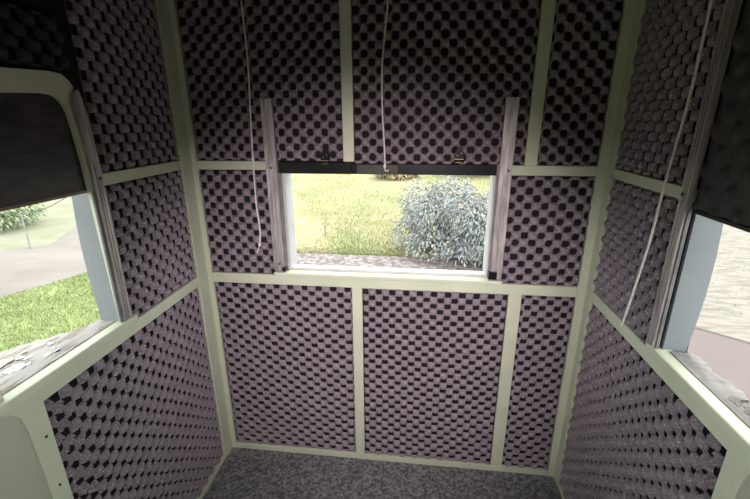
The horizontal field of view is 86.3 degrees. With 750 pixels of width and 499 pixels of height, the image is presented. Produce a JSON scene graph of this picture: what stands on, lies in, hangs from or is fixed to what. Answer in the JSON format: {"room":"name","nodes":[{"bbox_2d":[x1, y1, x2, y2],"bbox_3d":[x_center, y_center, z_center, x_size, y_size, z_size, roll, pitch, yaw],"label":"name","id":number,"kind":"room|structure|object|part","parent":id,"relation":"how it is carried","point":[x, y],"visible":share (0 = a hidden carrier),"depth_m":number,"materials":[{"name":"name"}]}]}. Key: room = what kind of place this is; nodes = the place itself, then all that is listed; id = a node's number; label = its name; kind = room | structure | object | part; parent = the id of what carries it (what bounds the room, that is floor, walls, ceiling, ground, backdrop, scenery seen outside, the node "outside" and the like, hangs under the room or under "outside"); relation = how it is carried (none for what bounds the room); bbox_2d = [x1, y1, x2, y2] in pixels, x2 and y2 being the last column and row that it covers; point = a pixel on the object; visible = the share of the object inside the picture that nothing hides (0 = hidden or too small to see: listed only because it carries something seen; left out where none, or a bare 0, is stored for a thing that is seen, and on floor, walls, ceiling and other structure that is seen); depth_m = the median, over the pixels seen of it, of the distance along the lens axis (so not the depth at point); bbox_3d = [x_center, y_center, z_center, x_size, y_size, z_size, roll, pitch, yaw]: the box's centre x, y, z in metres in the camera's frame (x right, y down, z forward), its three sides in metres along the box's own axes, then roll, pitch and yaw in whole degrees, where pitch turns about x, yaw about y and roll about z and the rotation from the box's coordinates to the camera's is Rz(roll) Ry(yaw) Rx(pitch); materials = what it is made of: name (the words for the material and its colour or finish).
{"room":"hunting blind","nodes":[
{"label":"hunting blind","id":0,"kind":"room"},
{"bbox_2d":[0,0,219,498],"bbox_3d":[-0.855,0.320,0.682,0.068,2.020,2.066,2,18,6],"label":"wall","id":1,"kind":"structure","parent":0,"point":[50,7],"depth_m":1.10,"materials":[{"name":"purple fabric"}]},
{"bbox_2d":[0,1,69,70],"bbox_3d":[-0.782,-0.444,0.797,0.025,0.120,0.390,2,18,6],"label":"panel","id":2,"kind":"object","parent":1,"relation":"attached to","point":[25,17],"visible":1,"depth_m":0.90,"materials":[{"name":"purple fabric"}]},
{"bbox_2d":[5,398,73,498],"bbox_3d":[-0.800,0.779,1.027,0.016,0.920,0.117,2,18,6],"label":"trim","id":3,"kind":"structure","parent":1,"relation":"attached to","point":[32,413],"depth_m":0.96,"materials":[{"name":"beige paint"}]},
{"bbox_2d":[0,93,86,211],"bbox_3d":[-0.794,-0.213,0.860,0.011,0.246,0.380,2,18,6],"label":"window shutter","id":4,"kind":"object","parent":1,"relation":"attached to","point":[40,163],"visible":0.97,"depth_m":0.92,"materials":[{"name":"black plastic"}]},
{"bbox_2d":[0,320,115,394],"bbox_3d":[-0.969,0.272,1.040,0.346,0.014,0.385,2,18,6],"label":"window ledge","id":5,"kind":"object","parent":1,"relation":"attached to","point":[66,342],"visible":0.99,"depth_m":1.04,"materials":[{"name":"paint"}]},
{"bbox_2d":[0,341,59,374],"bbox_3d":[-0.885,0.282,0.975,0.087,0.008,0.230,4,19,14],"label":"flakes","id":6,"kind":"object","parent":5,"relation":"on","point":[18,366],"visible":1,"depth_m":0.98,"materials":[{"name":"white paint"}]},
{"bbox_2d":[0,67,118,317],"bbox_3d":[-0.782,-0.055,0.923,0.010,0.682,0.418,2,18,6],"label":"trim","id":7,"kind":"structure","parent":1,"relation":"attached to","point":[12,80],"depth_m":0.95,"materials":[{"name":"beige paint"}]},
{"bbox_2d":[0,314,137,417],"bbox_3d":[-0.785,0.278,1.046,0.046,0.026,0.432,2,18,6],"label":"trim","id":8,"kind":"structure","parent":1,"relation":"attached to","point":[12,399],"depth_m":0.99,"materials":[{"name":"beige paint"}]},
{"bbox_2d":[71,193,118,320],"bbox_3d":[-0.799,-0.084,1.110,0.068,0.640,0.010,2,18,6],"label":"jamb","id":9,"kind":"object","parent":1,"relation":"attached to","point":[86,227],"visible":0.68,"depth_m":1.14,"materials":[{"name":"grey paint"}]},
{"bbox_2d":[70,89,131,321],"bbox_3d":[-0.749,-0.096,1.104,0.013,0.644,0.042,2,18,6],"label":"track","id":10,"kind":"object","parent":1,"relation":"attached to","point":[99,197],"visible":1,"depth_m":1.10,"materials":[{"name":"wood"}]},
{"bbox_2d":[30,277,198,400],"bbox_3d":[-0.758,0.242,1.254,0.016,0.040,0.747,2,18,6],"label":"trim","id":11,"kind":"structure","parent":1,"relation":"attached to","point":[157,309],"depth_m":1.19,"materials":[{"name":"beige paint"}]},
{"bbox_2d":[64,0,177,171],"bbox_3d":[-0.735,-0.571,1.188,0.022,0.632,0.362,2,18,6],"label":"panel","id":12,"kind":"object","parent":1,"relation":"attached to","point":[78,8],"visible":1,"depth_m":1.18,"materials":[{"name":"fabric"}]},
{"bbox_2d":[44,288,223,498],"bbox_3d":[-0.748,0.662,1.415,0.025,0.854,0.696,2,18,6],"label":"panel","id":13,"kind":"object","parent":1,"relation":"attached to","point":[57,407],"visible":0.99,"depth_m":1.34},
{"bbox_2d":[102,160,181,185],"bbox_3d":[-0.739,-0.250,1.282,0.015,0.034,0.387,2,18,6],"label":"trim","id":14,"kind":"structure","parent":1,"relation":"attached to","point":[112,177],"depth_m":1.25,"materials":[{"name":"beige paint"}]},
{"bbox_2d":[105,170,196,315],"bbox_3d":[-0.733,-0.033,1.354,0.024,0.418,0.380,2,18,6],"label":"panel","id":15,"kind":"object","parent":1,"relation":"attached to","point":[119,203],"visible":0.94,"depth_m":1.32,"materials":[{"name":"purple fabric"}]},
{"bbox_2d":[154,0,236,456],"bbox_3d":[-0.699,0.016,1.613,0.036,2.020,0.084,2,18,6],"label":"trim","id":16,"kind":"structure","parent":1,"relation":"attached to","point":[167,19],"depth_m":1.55,"materials":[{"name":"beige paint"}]},
{"bbox_2d":[196,455,225,498],"bbox_3d":[-0.751,1.081,1.551,0.016,0.022,0.700,2,18,6],"label":"baseboard","id":17,"kind":"structure","parent":1,"relation":"attached to","point":[217,467],"depth_m":1.76,"materials":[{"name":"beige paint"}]},
{"bbox_2d":[177,0,623,467],"bbox_3d":[0.052,0.018,1.595,1.644,2.020,0.056,2,18,6],"label":"wall","id":18,"kind":"structure","parent":0,"point":[522,22],"depth_m":1.45,"materials":[{"name":"fabric"}]},
{"bbox_2d":[197,160,265,169],"bbox_3d":[-0.539,-0.320,1.521,0.282,0.033,0.015,2,18,6],"label":"trim","id":19,"kind":"structure","parent":18,"relation":"attached to","point":[202,164],"depth_m":1.51,"materials":[{"name":"green paint"}]},
{"bbox_2d":[200,170,273,273],"bbox_3d":[-0.539,-0.102,1.584,0.278,0.418,0.028,2,18,6],"label":"panel","id":20,"kind":"object","parent":18,"relation":"attached to","point":[203,177],"visible":0.92,"depth_m":1.58,"materials":[{"name":"fabric"}]},
{"bbox_2d":[176,0,342,160],"bbox_3d":[-0.398,-0.635,1.393,0.566,0.640,0.029,2,18,6],"label":"panel","id":21,"kind":"object","parent":18,"relation":"attached to","point":[334,6],"visible":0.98,"depth_m":1.40,"materials":[{"name":"fabric"}]},
{"bbox_2d":[260,99,287,270],"bbox_3d":[-0.378,-0.223,1.507,0.052,0.646,0.030,2,18,6],"label":"track","id":22,"kind":"object","parent":18,"relation":"attached to","point":[274,179],"visible":1,"depth_m":1.50,"materials":[{"name":"wood"}]},
{"bbox_2d":[215,282,355,451],"bbox_3d":[-0.383,0.544,1.779,0.584,0.838,0.022,2,18,6],"label":"panel","id":23,"kind":"object","parent":18,"relation":"attached to","point":[248,290],"visible":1,"depth_m":1.77,"materials":[{"name":"grey fabric"}]},
{"bbox_2d":[339,0,354,161],"bbox_3d":[-0.096,-0.629,1.366,0.040,0.646,0.014,2,18,6],"label":"trim","id":24,"kind":"structure","parent":18,"relation":"attached to","point":[345,6],"depth_m":1.37,"materials":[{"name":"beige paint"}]},
{"bbox_2d":[352,288,364,453],"bbox_3d":[-0.070,0.553,1.747,0.042,0.842,0.014,2,18,6],"label":"trim","id":25,"kind":"structure","parent":18,"relation":"attached to","point":[357,293],"depth_m":1.73,"materials":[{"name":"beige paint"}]},
{"bbox_2d":[278,147,496,268],"bbox_3d":[0.038,-0.143,1.526,0.794,0.482,0.114,2,18,6],"label":"window","id":26,"kind":"structure","parent":18,"relation":"in","point":[286,177],"depth_m":1.45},
{"bbox_3d":[-0.181,-0.337,1.442,0.034,0.060,0.022,2,18,6],"label":"hinge","id":27,"kind":"part","parent":26,"relation":"part of","materials":[{"name":"black metal"}]},
{"bbox_3d":[0.034,-0.292,1.445,0.794,0.042,0.040,2,18,6],"label":"window rail","id":28,"kind":"part","parent":26,"relation":"part of","materials":[{"name":"black metal"}]},
{"bbox_2d":[274,270,501,284],"bbox_3d":[0.038,0.112,1.563,0.882,0.027,0.038,2,18,6],"label":"trim","id":29,"kind":"structure","parent":18,"relation":"attached to","point":[295,273],"depth_m":1.55,"materials":[{"name":"green paint"}]},
{"bbox_2d":[289,264,486,277],"bbox_3d":[0.044,0.092,1.595,0.786,0.030,0.036,2,18,6],"label":"window sill","id":30,"kind":"structure","parent":18,"relation":"in","point":[435,272],"depth_m":1.58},
{"bbox_2d":[236,441,546,475],"bbox_3d":[0.047,0.971,1.868,1.450,0.028,0.016,2,18,6],"label":"baseboard","id":31,"kind":"structure","parent":18,"relation":"attached to","point":[316,451],"depth_m":1.85,"materials":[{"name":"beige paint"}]},
{"bbox_2d":[212,271,577,296],"bbox_3d":[0.043,0.136,1.597,1.450,0.043,0.016,2,18,6],"label":"trim","id":32,"kind":"structure","parent":18,"relation":"attached to","point":[235,277],"depth_m":1.58,"materials":[{"name":"green paint"}]},
{"bbox_2d":[363,288,507,463],"bbox_3d":[0.234,0.564,1.709,0.568,0.838,0.022,2,18,6],"label":"panel","id":33,"kind":"object","parent":18,"relation":"attached to","point":[385,292],"visible":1,"depth_m":1.70,"materials":[{"name":"grey fabric"}]},
{"bbox_2d":[352,0,540,164],"bbox_3d":[0.220,-0.609,1.316,0.598,0.648,0.045,2,18,6],"label":"panel","id":34,"kind":"object","parent":18,"relation":"attached to","point":[463,4],"depth_m":1.33,"materials":[{"name":"purple fabric"}]},
{"bbox_3d":[0.291,-0.327,1.387,0.034,0.056,0.022,2,18,6],"label":"hinge","id":35,"kind":"part","parent":34,"relation":"part of","materials":[{"name":"black metal"}]},
{"bbox_2d":[483,176,495,273],"bbox_3d":[0.433,-0.097,1.510,0.014,0.401,0.080,2,18,6],"label":"jamb","id":36,"kind":"structure","parent":18,"relation":"in","point":[492,178],"depth_m":1.50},
{"bbox_2d":[487,97,519,279],"bbox_3d":[0.450,-0.195,1.414,0.050,0.642,0.030,2,18,6],"label":"track","id":37,"kind":"object","parent":18,"relation":"attached to","point":[504,168],"visible":1,"depth_m":1.41,"materials":[{"name":"wood"}]},
{"bbox_2d":[490,294,521,465],"bbox_3d":[0.544,0.573,1.678,0.050,0.842,0.014,2,18,6],"label":"trim","id":38,"kind":"structure","parent":18,"relation":"attached to","point":[514,301],"depth_m":1.66,"materials":[{"name":"green paint"}]},
{"bbox_2d":[502,295,573,469],"bbox_3d":[0.666,0.578,1.660,0.194,0.838,0.022,2,18,6],"label":"panel","id":39,"kind":"object","parent":18,"relation":"attached to","point":[527,301],"visible":1,"depth_m":1.65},
{"bbox_2d":[524,0,555,165],"bbox_3d":[0.540,-0.605,1.295,0.042,0.654,0.014,2,18,6],"label":"trim","id":40,"kind":"structure","parent":18,"relation":"attached to","point":[546,22],"depth_m":1.30,"materials":[{"name":"green paint"}]},
{"bbox_2d":[501,176,595,286],"bbox_3d":[0.619,-0.059,1.455,0.282,0.408,0.028,2,18,6],"label":"panel","id":41,"kind":"object","parent":18,"relation":"attached to","point":[565,183],"visible":0.96,"depth_m":1.45,"materials":[{"name":"fabric"}]},
{"bbox_2d":[512,165,597,175],"bbox_3d":[0.619,-0.274,1.392,0.286,0.035,0.015,2,18,6],"label":"trim","id":42,"kind":"structure","parent":18,"relation":"attached to","point":[517,170],"depth_m":1.39,"materials":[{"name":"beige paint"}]},
{"bbox_2d":[537,0,622,164],"bbox_3d":[0.659,-0.597,1.274,0.197,0.648,0.028,2,18,6],"label":"panel","id":43,"kind":"object","parent":18,"relation":"attached to","point":[609,5],"visible":1,"depth_m":1.29,"materials":[{"name":"fabric"}]},
{"bbox_2d":[567,0,749,498],"bbox_3d":[0.710,0.370,0.505,0.068,2.020,2.066,2,18,6],"label":"wall","id":44,"kind":"structure","parent":0,"point":[706,431],"depth_m":1.01,"materials":[{"name":"fabric"}]},
{"bbox_2d":[557,482,565,498],"bbox_3d":[0.757,1.122,1.401,0.016,0.022,0.703,2,18,6],"label":"baseboard","id":45,"kind":"structure","parent":44,"relation":"attached to","point":[560,488],"depth_m":1.69,"materials":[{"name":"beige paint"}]},
{"bbox_2d":[547,0,646,484],"bbox_3d":[0.783,0.060,1.456,0.046,2.020,0.061,2,18,6],"label":"trim","id":46,"kind":"structure","parent":44,"relation":"attached to","point":[630,27],"depth_m":1.40,"materials":[{"name":"green paint"}]},
{"bbox_2d":[593,179,678,343],"bbox_3d":[0.766,0.017,1.203,0.024,0.402,0.391,2,18,6],"label":"panel","id":47,"kind":"object","parent":44,"relation":"attached to","point":[620,201],"visible":0.9,"depth_m":1.18,"materials":[{"name":"fabric"}]},
{"bbox_2d":[559,304,724,498],"bbox_3d":[0.750,0.704,1.266,0.026,0.854,0.699,2,18,6],"label":"panel","id":48,"kind":"object","parent":44,"relation":"attached to","point":[570,479],"visible":0.98,"depth_m":1.20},
{"bbox_2d":[612,168,698,201],"bbox_3d":[0.769,-0.189,1.128,0.015,0.032,0.410,2,18,6],"label":"trim","id":49,"kind":"structure","parent":44,"relation":"attached to","point":[654,184],"depth_m":1.11,"materials":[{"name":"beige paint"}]},
{"bbox_2d":[590,291,749,474],"bbox_3d":[0.750,0.287,1.095,0.016,0.040,0.770,2,18,6],"label":"trim","id":50,"kind":"structure","parent":44,"relation":"attached to","point":[637,342],"depth_m":1.04,"materials":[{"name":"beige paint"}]},
{"bbox_2d":[615,0,724,184],"bbox_3d":[0.765,-0.517,1.029,0.021,0.650,0.391,2,18,6],"label":"panel","id":51,"kind":"object","parent":44,"relation":"attached to","point":[628,159],"visible":0.91,"depth_m":1.05,"materials":[{"name":"fabric"}]},
{"bbox_2d":[661,96,722,351],"bbox_3d":[0.779,-0.037,0.943,0.068,0.640,0.010,2,18,6],"label":"jamb","id":52,"kind":"object","parent":44,"relation":"attached to","point":[703,240],"visible":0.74,"depth_m":0.98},
{"bbox_2d":[646,0,742,348],"bbox_3d":[0.728,-0.180,0.915,0.017,0.908,0.034,2,18,6],"label":"track","id":53,"kind":"object","parent":44,"relation":"attached to","point":[731,11],"visible":1,"depth_m":0.91,"materials":[{"name":"wood"}]},
{"bbox_2d":[645,342,749,458],"bbox_3d":[0.727,0.326,0.875,0.046,0.026,0.432,2,18,6],"label":"trim","id":54,"kind":"structure","parent":44,"relation":"attached to","point":[721,415],"depth_m":0.86,"materials":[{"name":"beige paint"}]},
{"bbox_2d":[669,351,749,427],"bbox_3d":[0.781,0.328,0.842,0.098,0.014,0.385,2,18,6],"label":"window ledge","id":55,"kind":"object","parent":44,"relation":"attached to","point":[722,389],"visible":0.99,"depth_m":0.90,"materials":[{"name":"white paint"}]},
{"bbox_2d":[729,396,749,415],"bbox_3d":[0.763,0.344,0.765,0.061,0.007,0.196,4,18,12],"label":"flakes","id":56,"kind":"object","parent":55,"relation":"on","point":[737,400],"visible":1,"depth_m":0.84,"materials":[{"name":"white paint"}]},
{"bbox_2d":[691,0,749,232],"bbox_3d":[0.715,-0.304,0.650,0.019,0.588,0.392,2,18,6],"label":"window shutter","id":57,"kind":"object","parent":44,"relation":"attached to","point":[724,192],"visible":1,"depth_m":0.81,"materials":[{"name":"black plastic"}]},
{"bbox_2d":[711,451,749,498],"bbox_3d":[0.708,0.821,0.876,0.016,0.920,0.115,2,18,6],"label":"trim","id":58,"kind":"structure","parent":44,"relation":"attached to","point":[735,469],"depth_m":0.79,"materials":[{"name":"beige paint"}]},
{"bbox_3d":[-0.078,-0.641,0.260,1.644,0.060,2.202,2,18,6],"label":"ceiling","id":59,"kind":"structure","parent":0,"visible":0},
{"bbox_2d":[240,0,260,252],"bbox_3d":[-0.443,-0.458,1.405,0.041,0.993,0.017,2,18,6],"label":"pull cord","id":60,"kind":"object","parent":59,"relation":"hanging from","point":[252,158],"visible":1,"depth_m":1.41,"materials":[{"name":"white fabric"}]},
{"bbox_2d":[381,0,388,167],"bbox_3d":[0.041,-0.604,1.319,0.040,0.667,0.033,2,18,6],"label":"pull cord","id":61,"kind":"object","parent":59,"relation":"hanging from","point":[384,165],"visible":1,"depth_m":1.32,"materials":[{"name":"white fabric"}]},
{"bbox_2d":[620,0,713,326],"bbox_3d":[0.678,-0.271,0.912,0.012,1.052,0.088,2,18,6],"label":"pull cord","id":62,"kind":"object","parent":59,"relation":"hanging from","point":[664,185],"visible":1,"depth_m":0.90,"materials":[{"name":"white fabric"}]},
{"bbox_3d":[-0.069,1.347,0.907,1.644,0.080,2.202,2,18,6],"label":"floor","id":63,"kind":"structure","parent":0,"visible":0},
{"bbox_2d":[202,447,561,498],"bbox_3d":[-0.068,1.302,0.905,1.532,0.006,2.066,2,18,6],"label":"floor","id":64,"kind":"structure","parent":63,"relation":"on","point":[245,473],"depth_m":1.77,"materials":[{"name":"grey carpet"}]},
{"label":"outside","id":65,"kind":"structure","parent":0,"visible":0},
{"bbox_2d":[291,174,489,258],"bbox_3d":[1.855,-6.873,22.706,28.364,3.259,35.380,2,18,6],"label":"grass slope","id":66,"kind":"structure","parent":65,"point":[392,183],"depth_m":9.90,"materials":[{"name":"green plant"}]},
{"bbox_2d":[373,174,421,180],"bbox_3d":[0.679,-2.498,12.742,1.860,0.823,1.245,2,18,6],"label":"dry brush","id":67,"kind":"object","parent":66,"relation":"on","point":[387,176],"visible":0.27,"depth_m":12.54,"materials":[{"name":"brown plant"}]},
{"bbox_2d":[390,175,488,266],"bbox_3d":[1.996,-0.614,6.667,3.515,1.240,2.448,-2,18,-4],"label":"leafy bush","id":68,"kind":"object","parent":66,"relation":"on","point":[441,217],"visible":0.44,"depth_m":6.20,"materials":[{"name":"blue plant"}]},
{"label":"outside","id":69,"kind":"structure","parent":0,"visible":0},
{"bbox_2d":[695,224,749,341],"bbox_3d":[1.646,-4.497,21.060,120.000,0.200,120.000,2,18,6],"label":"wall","id":70,"kind":"structure","parent":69,"point":[733,294],"depth_m":5.21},
{"bbox_2d":[297,253,482,270],"bbox_3d":[0.162,0.223,6.182,5.100,0.030,0.670,2,18,6],"label":"gravel strip","id":71,"kind":"object","parent":70,"relation":"on","point":[302,258],"visible":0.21,"depth_m":6.21,"materials":[{"name":"grey gravel"}]},
{"bbox_2d":[706,232,749,328],"bbox_3d":[8.990,0.147,6.309,9.819,0.022,11.015,2,18,6],"label":"grass","id":72,"kind":"structure","parent":70,"relation":"on","point":[735,232],"depth_m":5.69,"materials":[{"name":"plant"}]},
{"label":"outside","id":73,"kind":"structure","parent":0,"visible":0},
{"bbox_2d":[0,271,101,352],"bbox_3d":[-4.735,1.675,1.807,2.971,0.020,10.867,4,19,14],"label":"lawn","id":74,"kind":"structure","parent":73,"point":[85,284],"depth_m":4.63,"materials":[{"name":"plant"}]},
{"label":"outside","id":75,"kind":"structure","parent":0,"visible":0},
{"bbox_2d":[0,197,75,249],"bbox_3d":[-19.660,-4.350,20.567,37.800,0.010,46.000,2,18,6],"label":"meadow","id":76,"kind":"structure","parent":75,"point":[60,219],"depth_m":8.34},
{"bbox_2d":[0,203,49,231],"bbox_3d":[-8.299,-0.802,8.347,2.604,1.093,1.965,2,18,6],"label":"bush","id":77,"kind":"object","parent":76,"relation":"on","point":[12,217],"visible":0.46,"depth_m":8.34,"materials":[{"name":"green plant"}]},
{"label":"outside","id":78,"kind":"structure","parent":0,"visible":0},
{"bbox_2d":[687,329,749,399],"bbox_3d":[3.896,2.116,0.295,5.000,0.030,11.200,-17,24,-42],"label":"slab","id":79,"kind":"object","parent":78,"point":[728,358],"depth_m":3.73,"materials":[{"name":"grey concrete"}]},
{"bbox_2d":[695,327,749,343],"bbox_3d":[5.698,1.560,1.974,0.050,0.030,11.200,-17,24,-42],"label":"slab edge","id":80,"kind":"structure","parent":79,"relation":"attached to","point":[715,333],"depth_m":4.07,"materials":[{"name":"grey concrete"}]},
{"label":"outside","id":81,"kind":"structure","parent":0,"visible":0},
{"bbox_2d":[0,225,86,296],"bbox_3d":[-7.407,1.204,3.293,5.462,0.020,15.566,8,20,25],"label":"dirt road","id":82,"kind":"structure","parent":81,"point":[26,268],"depth_m":6.22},
{"bbox_2d":[19,197,66,248],"bbox_3d":[-5.782,-0.510,7.129,0.042,0.856,0.766,16,24,40],"label":"pole","id":83,"kind":"object","parent":82,"relation":"on","point":[66,197],"visible":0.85,"depth_m":6.93,"materials":[{"name":"grey metal"}]}
]}

